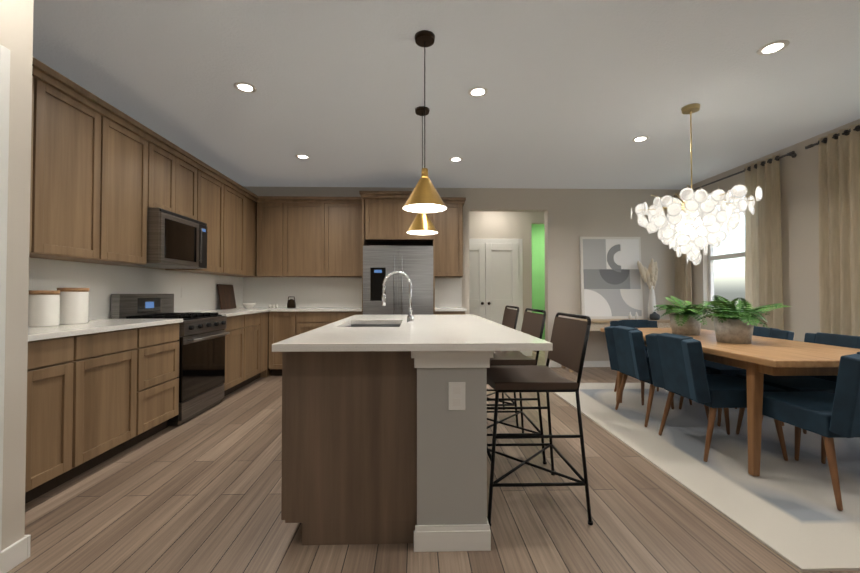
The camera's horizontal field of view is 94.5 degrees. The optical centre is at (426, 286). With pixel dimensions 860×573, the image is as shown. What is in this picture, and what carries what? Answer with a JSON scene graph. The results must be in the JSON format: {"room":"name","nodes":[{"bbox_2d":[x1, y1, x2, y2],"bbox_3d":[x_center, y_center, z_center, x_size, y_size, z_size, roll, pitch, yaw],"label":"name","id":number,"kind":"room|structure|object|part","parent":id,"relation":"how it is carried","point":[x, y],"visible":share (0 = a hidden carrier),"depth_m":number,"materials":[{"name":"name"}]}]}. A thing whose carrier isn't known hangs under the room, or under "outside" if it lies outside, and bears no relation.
{"room":"kitchen dining room","nodes":[
{"label":"kitchen dining room","id":0,"kind":"room"},
{"bbox_2d":[0,0,33,550],"bbox_3d":[-1.713,-0.249,-0.493,0.120,2.740,4.415,0,-1,-2],"label":"wall","id":1,"kind":"structure","parent":0,"point":[16,28],"depth_m":1.65,"materials":[{"name":"beige paint"}]},
{"bbox_2d":[0,45,9,572],"bbox_3d":[-1.744,0.091,1.103,0.142,2.115,0.980,0,-1,-2],"label":"door frame","id":2,"kind":"structure","parent":1,"relation":"attached to","point":[4,95],"depth_m":1.58,"materials":[{"name":"white paint"}]},
{"bbox_2d":[33,57,241,318],"bbox_3d":[-2.724,-0.213,1.623,0.150,2.740,9.000,0,-1,-2],"label":"wall","id":3,"kind":"structure","parent":0,"point":[158,134],"depth_m":3.70,"materials":[{"name":"beige paint"}]},
{"bbox_2d":[29,66,48,257],"bbox_3d":[-2.498,-0.739,2.176,0.328,1.070,0.516,0,-1,-2],"label":"upper cabinet","id":4,"kind":"object","parent":3,"relation":"attached to","point":[39,184],"depth_m":2.40,"materials":[{"name":"brown wood"}]},
{"bbox_2d":[29,78,112,261],"bbox_3d":[-2.510,-0.731,2.621,0.328,1.070,0.636,0,-1,-2],"label":"upper cabinet","id":5,"kind":"object","parent":3,"relation":"attached to","point":[80,132],"depth_m":2.70,"materials":[{"name":"brown wood"}]},
{"bbox_2d":[77,118,156,265],"bbox_3d":[-2.524,-0.723,3.125,0.328,1.070,0.636,0,-1,-2],"label":"upper cabinet","id":6,"kind":"object","parent":3,"relation":"attached to","point":[134,153],"depth_m":3.20,"materials":[{"name":"brown wood"}]},
{"bbox_2d":[157,142,180,214],"bbox_3d":[-2.536,-0.961,3.602,0.328,0.578,0.441,0,-1,-2],"label":"upper cabinet","id":7,"kind":"object","parent":3,"relation":"attached to","point":[168,161],"depth_m":3.68,"materials":[{"name":"brown wood"}]},
{"bbox_2d":[134,208,206,268],"bbox_3d":[-2.460,-0.428,3.756,0.465,0.473,0.758,0,-1,-2],"label":"over-the-range microwave","id":8,"kind":"object","parent":7,"relation":"attached to","point":[176,241],"visible":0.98,"depth_m":3.60,"materials":[{"name":"silver metal"}]},
{"bbox_2d":[181,158,200,220],"bbox_3d":[-2.545,-0.955,3.923,0.328,0.578,0.440,0,-1,-2],"label":"upper cabinet","id":9,"kind":"object","parent":3,"relation":"attached to","point":[190,172],"depth_m":4.03,"materials":[{"name":"brown wood"}]},
{"bbox_2d":[157,170,228,273],"bbox_3d":[-2.558,-0.701,4.423,0.328,1.070,0.699,0,-1,-2],"label":"upper cabinet","id":10,"kind":"object","parent":3,"relation":"attached to","point":[214,192],"depth_m":4.54,"materials":[{"name":"brown wood"}]},
{"bbox_2d":[217,186,244,277],"bbox_3d":[-2.573,-0.692,4.964,0.328,1.070,0.646,0,-1,-2],"label":"upper cabinet","id":11,"kind":"object","parent":3,"relation":"attached to","point":[236,197],"depth_m":5.10,"materials":[{"name":"brown wood"}]},
{"bbox_2d":[245,194,256,277],"bbox_3d":[-2.590,-0.681,5.602,0.328,1.070,0.764,0,-1,-2],"label":"upper cabinet","id":12,"kind":"object","parent":3,"relation":"attached to","point":[250,203],"depth_m":5.52,"materials":[{"name":"brown wood"}]},
{"bbox_2d":[7,351,859,572],"bbox_3d":[0.662,1.232,3.089,7.000,0.100,11.800,0,-1,-2],"label":"floor","id":13,"kind":"structure","parent":0,"point":[200,493],"depth_m":2.02,"materials":[{"name":"brown wood"}]},
{"bbox_2d":[25,334,88,503],"bbox_3d":[-2.355,0.722,2.035,0.609,0.884,0.700,0,-1,-2],"label":"base cabinet","id":14,"kind":"object","parent":13,"relation":"on","point":[57,419],"depth_m":2.22,"materials":[{"name":"brown wood"}]},
{"bbox_2d":[28,318,182,341],"bbox_3d":[-2.355,0.272,2.528,0.634,0.032,1.670,0,-1,-2],"label":"countertop","id":15,"kind":"structure","parent":14,"relation":"on","point":[95,325],"depth_m":2.56,"materials":[{"name":"white stone"}]},
{"bbox_2d":[28,289,68,326],"bbox_3d":[-2.475,0.141,2.574,0.151,0.230,0.151,0,-1,-11],"label":"canister","id":16,"kind":"object","parent":15,"relation":"on","point":[48,308],"depth_m":2.54,"materials":[{"name":"white ceramic"}]},
{"bbox_2d":[57,288,89,323],"bbox_3d":[-2.491,0.135,2.804,0.171,0.250,0.171,0,-1,-11],"label":"canister","id":17,"kind":"object","parent":15,"relation":"on","point":[78,313],"depth_m":2.76,"materials":[{"name":"white ceramic"}]},
{"bbox_2d":[89,330,140,468],"bbox_3d":[-2.368,0.730,2.548,0.609,0.884,0.598,0,-1,-2],"label":"base cabinet","id":18,"kind":"object","parent":13,"relation":"on","point":[102,387],"depth_m":2.65,"materials":[{"name":"brown wood"}]},
{"bbox_2d":[141,322,180,440],"bbox_3d":[-2.382,0.739,3.067,0.609,0.884,0.575,0,-1,-2],"label":"base cabinet","id":19,"kind":"object","parent":13,"relation":"on","point":[159,344],"depth_m":3.11,"materials":[{"name":"brown wood"}]},
{"bbox_2d":[111,294,229,425],"bbox_3d":[-2.343,0.625,3.741,0.666,1.113,0.758,0,-1,-2],"label":"range","id":20,"kind":"object","parent":13,"relation":"on","point":[201,340],"visible":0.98,"depth_m":3.63,"materials":[{"name":"silver metal"}]},
{"bbox_2d":[218,314,248,396],"bbox_3d":[-2.418,0.762,4.402,0.609,0.884,0.564,0,-1,-2],"label":"base cabinet","id":21,"kind":"object","parent":13,"relation":"on","point":[236,342],"depth_m":4.47,"materials":[{"name":"brown wood"}]},
{"bbox_2d":[185,306,276,317],"bbox_3d":[-2.422,0.315,5.049,0.634,0.032,1.844,0,-1,-2],"label":"countertop","id":22,"kind":"structure","parent":21,"relation":"on","point":[233,313],"depth_m":4.77,"materials":[{"name":"white stone"}]},
{"bbox_2d":[217,284,235,308],"bbox_3d":[-2.689,0.138,5.359,0.072,0.328,0.420,0,-1,-2],"label":"cutting board","id":23,"kind":"object","parent":22,"relation":"on","point":[226,295],"visible":0.98,"depth_m":5.32,"materials":[{"name":"brown wood"}]},
{"bbox_2d":[242,303,255,308],"bbox_3d":[-2.453,0.268,5.494,0.180,0.075,0.180,0,-1,-2],"label":"bowl","id":24,"kind":"object","parent":22,"relation":"on","point":[248,305],"visible":1,"depth_m":5.43,"materials":[{"name":"white ceramic"}]},
{"bbox_2d":[249,314,260,382],"bbox_3d":[-2.429,0.769,4.819,0.609,0.884,0.543,0,-1,-2],"label":"base cabinet","id":25,"kind":"object","parent":13,"relation":"on","point":[254,319],"depth_m":4.95,"materials":[{"name":"brown wood"}]},
{"bbox_2d":[257,310,272,378],"bbox_3d":[-2.405,0.776,5.203,0.678,0.884,0.347,0,-1,-2],"label":"base cabinet","id":26,"kind":"object","parent":13,"relation":"on","point":[265,363],"depth_m":5.31,"materials":[{"name":"brown wood"}]},
{"bbox_2d":[273,310,300,375],"bbox_3d":[-1.928,0.784,5.673,0.436,0.884,0.608,0,-1,-2],"label":"base cabinet","id":27,"kind":"object","parent":13,"relation":"on","point":[286,323],"depth_m":5.38,"materials":[{"name":"brown wood"}]},
{"bbox_2d":[277,306,362,309],"bbox_3d":[-1.499,0.326,5.680,1.244,0.032,0.633,0,-1,-2],"label":"countertop","id":28,"kind":"structure","parent":27,"relation":"on","point":[279,307],"depth_m":5.58,"materials":[{"name":"white stone"}]},
{"bbox_2d":[287,297,295,307],"bbox_3d":[-1.960,0.228,5.768,0.124,0.165,0.124,0,-1,-2],"label":"kettle","id":29,"kind":"object","parent":28,"relation":"on","point":[291,303],"visible":0.98,"depth_m":5.72,"materials":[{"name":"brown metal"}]},
{"bbox_2d":[301,310,362,333],"bbox_3d":[-1.361,0.784,5.688,0.968,0.884,0.608,0,-1,-2],"label":"base cabinet","id":30,"kind":"object","parent":13,"relation":"on","point":[310,319],"depth_m":5.39,"materials":[{"name":"brown wood"}]},
{"bbox_2d":[272,351,492,551],"bbox_3d":[-0.208,0.736,2.826,0.946,0.884,2.196,0,-1,-2],"label":"kitchen island","id":31,"kind":"object","parent":13,"relation":"on","point":[384,429],"depth_m":1.79,"materials":[{"name":"wood"}]},
{"bbox_2d":[272,315,551,350],"bbox_3d":[-0.086,0.278,2.835,1.190,0.032,2.300,0,-1,-2],"label":"island countertop","id":32,"kind":"structure","parent":31,"relation":"on","point":[357,332],"depth_m":1.96,"materials":[{"name":"white stone"}]},
{"bbox_2d":[363,246,432,314],"bbox_3d":[-0.385,0.339,5.600,0.932,1.748,0.796,0,-1,-2],"label":"fridge","id":33,"kind":"object","parent":13,"relation":"on","point":[413,263],"visible":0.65,"depth_m":5.27,"materials":[{"name":"silver metal"}]},
{"bbox_2d":[433,310,464,314],"bbox_3d":[0.314,0.785,5.733,0.426,0.884,0.608,0,-1,-2],"label":"base cabinet","id":34,"kind":"object","parent":13,"relation":"on","point":[435,312],"depth_m":5.44,"materials":[{"name":"brown wood"}]},
{"bbox_2d":[433,306,464,309],"bbox_3d":[0.321,0.327,5.728,0.440,0.032,0.633,0,-1,-2],"label":"countertop","id":35,"kind":"structure","parent":34,"relation":"on","point":[434,307],"depth_m":5.58,"materials":[{"name":"white stone"}]},
{"bbox_2d":[487,305,518,426],"bbox_3d":[0.516,0.684,3.605,0.542,1.015,0.556,0,-1,-2],"label":"stool","id":36,"kind":"object","parent":13,"relation":"on","point":[510,317],"visible":0.35,"depth_m":3.49,"materials":[{"name":"black metal"}]},
{"bbox_2d":[487,308,546,463],"bbox_3d":[0.535,0.672,2.905,0.542,1.015,0.556,0,-1,-2],"label":"stool","id":37,"kind":"object","parent":13,"relation":"on","point":[533,324],"visible":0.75,"depth_m":2.77,"materials":[{"name":"black metal"}]},
{"bbox_2d":[487,312,592,526],"bbox_3d":[0.554,0.661,2.216,0.542,1.015,0.556,0,-1,-2],"label":"stool","id":38,"kind":"object","parent":13,"relation":"on","point":[569,339],"visible":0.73,"depth_m":2.08,"materials":[{"name":"black metal"}]},
{"bbox_2d":[561,319,670,371],"bbox_3d":[2.803,0.860,5.884,1.570,0.740,0.400,0,-1,-2],"label":"console table","id":39,"kind":"object","parent":13,"relation":"on","point":[597,324],"visible":0.31,"depth_m":5.70,"materials":[{"name":"brown wood"}]},
{"bbox_2d":[579,237,643,318],"bbox_3d":[2.824,-0.136,6.087,0.940,1.258,0.102,0,-1,-2],"label":"canvas art","id":40,"kind":"object","parent":39,"relation":"on","point":[610,282],"visible":0.96,"depth_m":6.07,"materials":[{"name":"white"}]},
{"bbox_2d":[628,312,637,319],"bbox_3d":[3.059,0.433,5.883,0.133,0.112,0.047,0,-1,19],"label":"bottles","id":41,"kind":"object","parent":39,"relation":"on","point":[630,316],"visible":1,"depth_m":5.88,"materials":[{"name":"white ceramic"}]},
{"bbox_2d":[637,259,657,318],"bbox_3d":[3.320,0.038,5.976,0.296,0.905,0.151,0,-1,-2],"label":"vase","id":42,"kind":"object","parent":39,"relation":"on","point":[649,275],"visible":1,"depth_m":5.96,"materials":[{"name":"white ceramic"}]},
{"bbox_2d":[649,312,659,319],"bbox_3d":[3.340,0.429,5.826,0.140,0.118,0.138,0,-1,-2],"label":"decorative pot","id":43,"kind":"object","parent":39,"relation":"on","point":[654,316],"visible":1,"depth_m":5.78,"materials":[{"name":"grey ceramic"}]},
{"bbox_2d":[554,383,859,571],"bbox_3d":[2.702,1.179,3.309,2.450,0.011,3.330,0,-1,-2],"label":"rug","id":44,"kind":"object","parent":13,"relation":"on","point":[790,512],"visible":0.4,"depth_m":2.51,"materials":[{"name":"fabric"}]},
{"bbox_2d":[610,320,691,404],"bbox_3d":[2.381,0.780,4.283,0.535,0.813,0.669,0,-1,-2],"label":"dining chair","id":45,"kind":"object","parent":44,"relation":"on","point":[640,323],"visible":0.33,"depth_m":4.51,"materials":[{"name":"teal fabric"}]},
{"bbox_2d":[604,326,709,426],"bbox_3d":[2.040,0.768,3.564,0.669,0.813,0.535,0,-1,-2],"label":"dining chair","id":46,"kind":"object","parent":44,"relation":"on","point":[626,351],"visible":0.69,"depth_m":3.47,"materials":[{"name":"teal fabric"}]},
{"bbox_2d":[645,333,787,461],"bbox_3d":[2.058,0.756,2.884,0.669,0.813,0.535,0,-1,-2],"label":"dining chair","id":47,"kind":"object","parent":44,"relation":"on","point":[677,364],"visible":0.98,"depth_m":2.75,"materials":[{"name":"teal fabric"}]},
{"bbox_2d":[601,328,859,475],"bbox_3d":[2.408,0.800,3.263,1.000,0.740,2.100,0,-1,-2],"label":"dining table","id":48,"kind":"object","parent":44,"relation":"on","point":[758,358],"visible":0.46,"depth_m":2.45,"materials":[{"name":"brown wood"}]},
{"bbox_2d":[654,296,713,335],"bbox_3d":[2.390,0.260,3.618,0.553,0.350,0.590,0,-1,-2],"label":"planter","id":49,"kind":"object","parent":48,"relation":"on","point":[686,320],"visible":0.96,"depth_m":3.54,"materials":[{"name":"concrete"}]},
{"bbox_2d":[697,295,791,343],"bbox_3d":[2.379,0.246,3.059,0.593,0.359,0.520,0,-1,-2],"label":"planter","id":50,"kind":"object","parent":48,"relation":"on","point":[733,324],"visible":1,"depth_m":2.95,"materials":[{"name":"concrete"}]},
{"bbox_2d":[679,326,793,426],"bbox_3d":[2.760,0.768,3.583,0.669,0.813,0.535,0,-1,-2],"label":"dining chair","id":51,"kind":"object","parent":44,"relation":"on","point":[715,367],"visible":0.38,"depth_m":3.40,"materials":[{"name":"teal fabric"}]},
{"bbox_2d":[736,332,859,460],"bbox_3d":[2.778,0.756,2.904,0.669,0.813,0.535,0,-1,-2],"label":"dining chair","id":52,"kind":"object","parent":44,"relation":"on","point":[805,383],"visible":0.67,"depth_m":2.88,"materials":[{"name":"teal fabric"}]},
{"bbox_2d":[762,352,859,510],"bbox_3d":[2.355,0.746,2.272,0.535,0.813,0.669,0,-1,-2],"label":"dining chair","id":53,"kind":"object","parent":44,"relation":"on","point":[828,417],"visible":0.81,"depth_m":2.09,"materials":[{"name":"teal fabric"}]},
{"bbox_2d":[33,0,859,189],"bbox_3d":[0.662,-1.607,3.138,7.000,0.100,11.800,0,-1,-2],"label":"ceiling","id":54,"kind":"structure","parent":0,"point":[581,94],"depth_m":3.04,"materials":[{"name":"white paint"}]},
{"bbox_2d":[234,82,256,92],"bbox_3d":[-1.418,-1.555,3.111,0.164,0.006,0.164,0,-1,-2],"label":"recessed light","id":55,"kind":"object","parent":54,"relation":"in","point":[245,87],"visible":1,"depth_m":3.11,"materials":[{"name":"white"}]},
{"bbox_2d":[296,154,309,158],"bbox_3d":[-1.460,-1.528,4.690,0.164,0.006,0.164,0,-1,-2],"label":"recessed light","id":56,"kind":"object","parent":54,"relation":"in","point":[301,156],"visible":1,"depth_m":4.67,"materials":[{"name":"white"}]},
{"bbox_2d":[407,106,437,234],"bbox_3d":[-0.038,-1.010,3.479,0.274,1.081,0.274,0,-1,-2],"label":"pendant light","id":57,"kind":"object","parent":54,"relation":"hanging from","point":[422,224],"visible":0.77,"depth_m":3.43,"materials":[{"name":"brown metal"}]},
{"bbox_2d":[403,30,446,212],"bbox_3d":[-0.011,-1.027,2.489,0.274,1.081,0.274,0,-1,-2],"label":"pendant light","id":58,"kind":"object","parent":54,"relation":"hanging from","point":[424,197],"visible":1,"depth_m":2.46,"materials":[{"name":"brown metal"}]},
{"bbox_2d":[449,157,462,161],"bbox_3d":[0.353,-1.526,4.779,0.164,0.006,0.164,0,-1,-2],"label":"recessed light","id":59,"kind":"object","parent":54,"relation":"in","point":[455,159],"visible":1,"depth_m":4.78,"materials":[{"name":"white"}]},
{"bbox_2d":[468,86,487,96],"bbox_3d":[0.411,-1.554,3.180,0.164,0.006,0.164,0,-1,-2],"label":"recessed light","id":60,"kind":"object","parent":54,"relation":"in","point":[479,91],"visible":1,"depth_m":3.17,"materials":[{"name":"white"}]},
{"bbox_2d":[632,136,648,141],"bbox_3d":[2.231,-1.537,4.149,0.164,0.006,0.164,0,-1,-2],"label":"recessed light","id":61,"kind":"object","parent":54,"relation":"in","point":[640,138],"visible":1,"depth_m":4.13,"materials":[{"name":"white"}]},
{"bbox_2d":[631,103,762,264],"bbox_3d":[2.294,-0.866,3.422,0.916,1.370,0.976,0,-1,-2],"label":"chandelier","id":62,"kind":"object","parent":54,"relation":"hanging from","point":[693,237],"visible":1,"depth_m":3.25,"materials":[{"name":"white glass"}]},
{"bbox_2d":[757,40,789,55],"bbox_3d":[2.272,-1.563,2.609,0.164,0.006,0.164,0,-1,-2],"label":"recessed light","id":63,"kind":"object","parent":54,"relation":"in","point":[771,47],"visible":1,"depth_m":2.60,"materials":[{"name":"white"}]},
{"bbox_2d":[243,186,679,364],"bbox_3d":[0.656,-0.136,6.139,6.850,2.740,0.150,0,-1,-2],"label":"wall","id":64,"kind":"structure","parent":0,"point":[571,216],"depth_m":6.11,"materials":[{"name":"beige paint"}]},
{"bbox_2d":[257,202,288,277],"bbox_3d":[-2.208,-0.677,5.830,0.444,1.070,0.328,0,-1,-2],"label":"upper cabinet","id":65,"kind":"object","parent":64,"relation":"attached to","point":[272,217],"depth_m":5.67,"materials":[{"name":"brown wood"}]},
{"bbox_2d":[289,202,328,277],"bbox_3d":[-1.762,-0.677,5.842,0.710,1.070,0.328,0,-1,-2],"label":"upper cabinet","id":66,"kind":"object","parent":64,"relation":"attached to","point":[308,221],"depth_m":5.69,"materials":[{"name":"brown wood"}]},
{"bbox_2d":[329,202,368,277],"bbox_3d":[-1.204,-0.676,5.857,0.645,1.070,0.328,0,-1,-2],"label":"upper cabinet","id":67,"kind":"object","parent":64,"relation":"attached to","point":[345,244],"depth_m":5.70,"materials":[{"name":"brown wood"}]},
{"bbox_2d":[361,194,404,244],"bbox_3d":[-0.593,-0.924,5.728,0.530,0.580,0.628,0,-1,-2],"label":"upper cabinet","id":68,"kind":"object","parent":64,"relation":"attached to","point":[382,215],"depth_m":5.42,"materials":[{"name":"brown wood"}]},
{"bbox_2d":[405,194,432,245],"bbox_3d":[-0.183,-0.923,5.739,0.529,0.580,0.628,0,-1,-2],"label":"upper cabinet","id":69,"kind":"object","parent":64,"relation":"attached to","point":[410,239],"depth_m":5.43,"materials":[{"name":"brown wood"}]},
{"bbox_2d":[433,202,464,277],"bbox_3d":[0.310,-0.676,5.898,0.426,1.070,0.328,0,-1,-2],"label":"upper cabinet","id":70,"kind":"object","parent":64,"relation":"attached to","point":[448,242],"depth_m":5.74,"materials":[{"name":"brown wood"}]},
{"bbox_2d":[549,361,609,366],"bbox_3d":[2.876,1.186,6.093,2.033,0.095,0.014,0,-1,-2],"label":"baseboard","id":71,"kind":"structure","parent":64,"relation":"attached to","point":[552,363],"depth_m":6.08,"materials":[{"name":"white paint"}]},
{"bbox_2d":[469,211,543,316],"bbox_3d":[1.919,-0.112,7.573,3.950,2.740,2.650,0,-1,-2],"label":"wall block","id":72,"kind":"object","parent":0,"point":[497,225],"visible":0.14,"depth_m":7.20,"materials":[{"name":"beige paint"}]},
{"bbox_2d":[469,239,522,353],"bbox_3d":[1.054,0.194,7.160,1.360,2.115,0.017,0,-1,-2],"label":"door frame","id":73,"kind":"structure","parent":72,"relation":"attached to","point":[520,278],"depth_m":7.17,"materials":[{"name":"white paint"}]},
{"bbox_2d":[469,243,517,329],"bbox_3d":[1.055,0.230,7.117,1.190,2.018,0.100,0,-1,-2],"label":"doors","id":74,"kind":"structure","parent":73,"relation":"attached to","point":[493,280],"depth_m":7.14,"materials":[{"name":"white paint"}]},
{"bbox_2d":[532,224,544,339],"bbox_3d":[2.846,-0.087,8.998,1.980,2.740,0.150,0,-1,-2],"label":"wall","id":75,"kind":"structure","parent":0,"point":[538,266],"depth_m":8.91,"materials":[{"name":"green paint"}]},
{"bbox_2d":[680,119,859,341],"bbox_3d":[4.121,-0.209,1.880,0.150,2.740,8.850,0,-1,-2],"label":"wall","id":76,"kind":"structure","parent":0,"point":[799,182],"depth_m":4.28,"materials":[{"name":"beige paint"}]},
{"bbox_2d":[705,196,744,315],"bbox_3d":[4.003,-0.406,5.192,0.150,1.608,1.030,0,-1,-2],"label":"window","id":77,"kind":"structure","parent":76,"relation":"in","point":[711,257],"depth_m":5.62,"materials":[{"name":"white paint"}]},
{"bbox_2d":[673,151,796,329],"bbox_3d":[3.887,-0.122,5.169,0.142,2.650,1.960,0,-1,-2],"label":"curtain","id":78,"kind":"object","parent":76,"relation":"attached to","point":[763,238],"depth_m":4.59,"materials":[{"name":"beige fabric"}]},
{"bbox_3d":[3.838,-0.109,5.948,0.083,2.650,0.320,0,-1,-2],"label":"panel","id":79,"kind":"part","parent":78,"relation":"part of","materials":[{"name":"fabric"}]},
{"bbox_3d":[3.874,-0.133,4.579,0.085,2.650,0.460,0,-1,-2],"label":"panel","id":80,"kind":"part","parent":78,"relation":"part of","materials":[{"name":"fabric"}]},
{"bbox_2d":[805,124,859,335],"bbox_3d":[3.945,-0.159,3.010,0.140,2.650,2.080,0,-1,-2],"label":"curtain","id":81,"kind":"object","parent":76,"relation":"attached to","point":[839,219],"depth_m":3.74,"materials":[{"name":"beige fabric"}]},
{"bbox_3d":[3.897,-0.147,3.739,0.083,2.650,0.380,0,-1,-2],"label":"panel","id":82,"kind":"part","parent":81,"relation":"part of","materials":[{"name":"fabric"}]}
]}

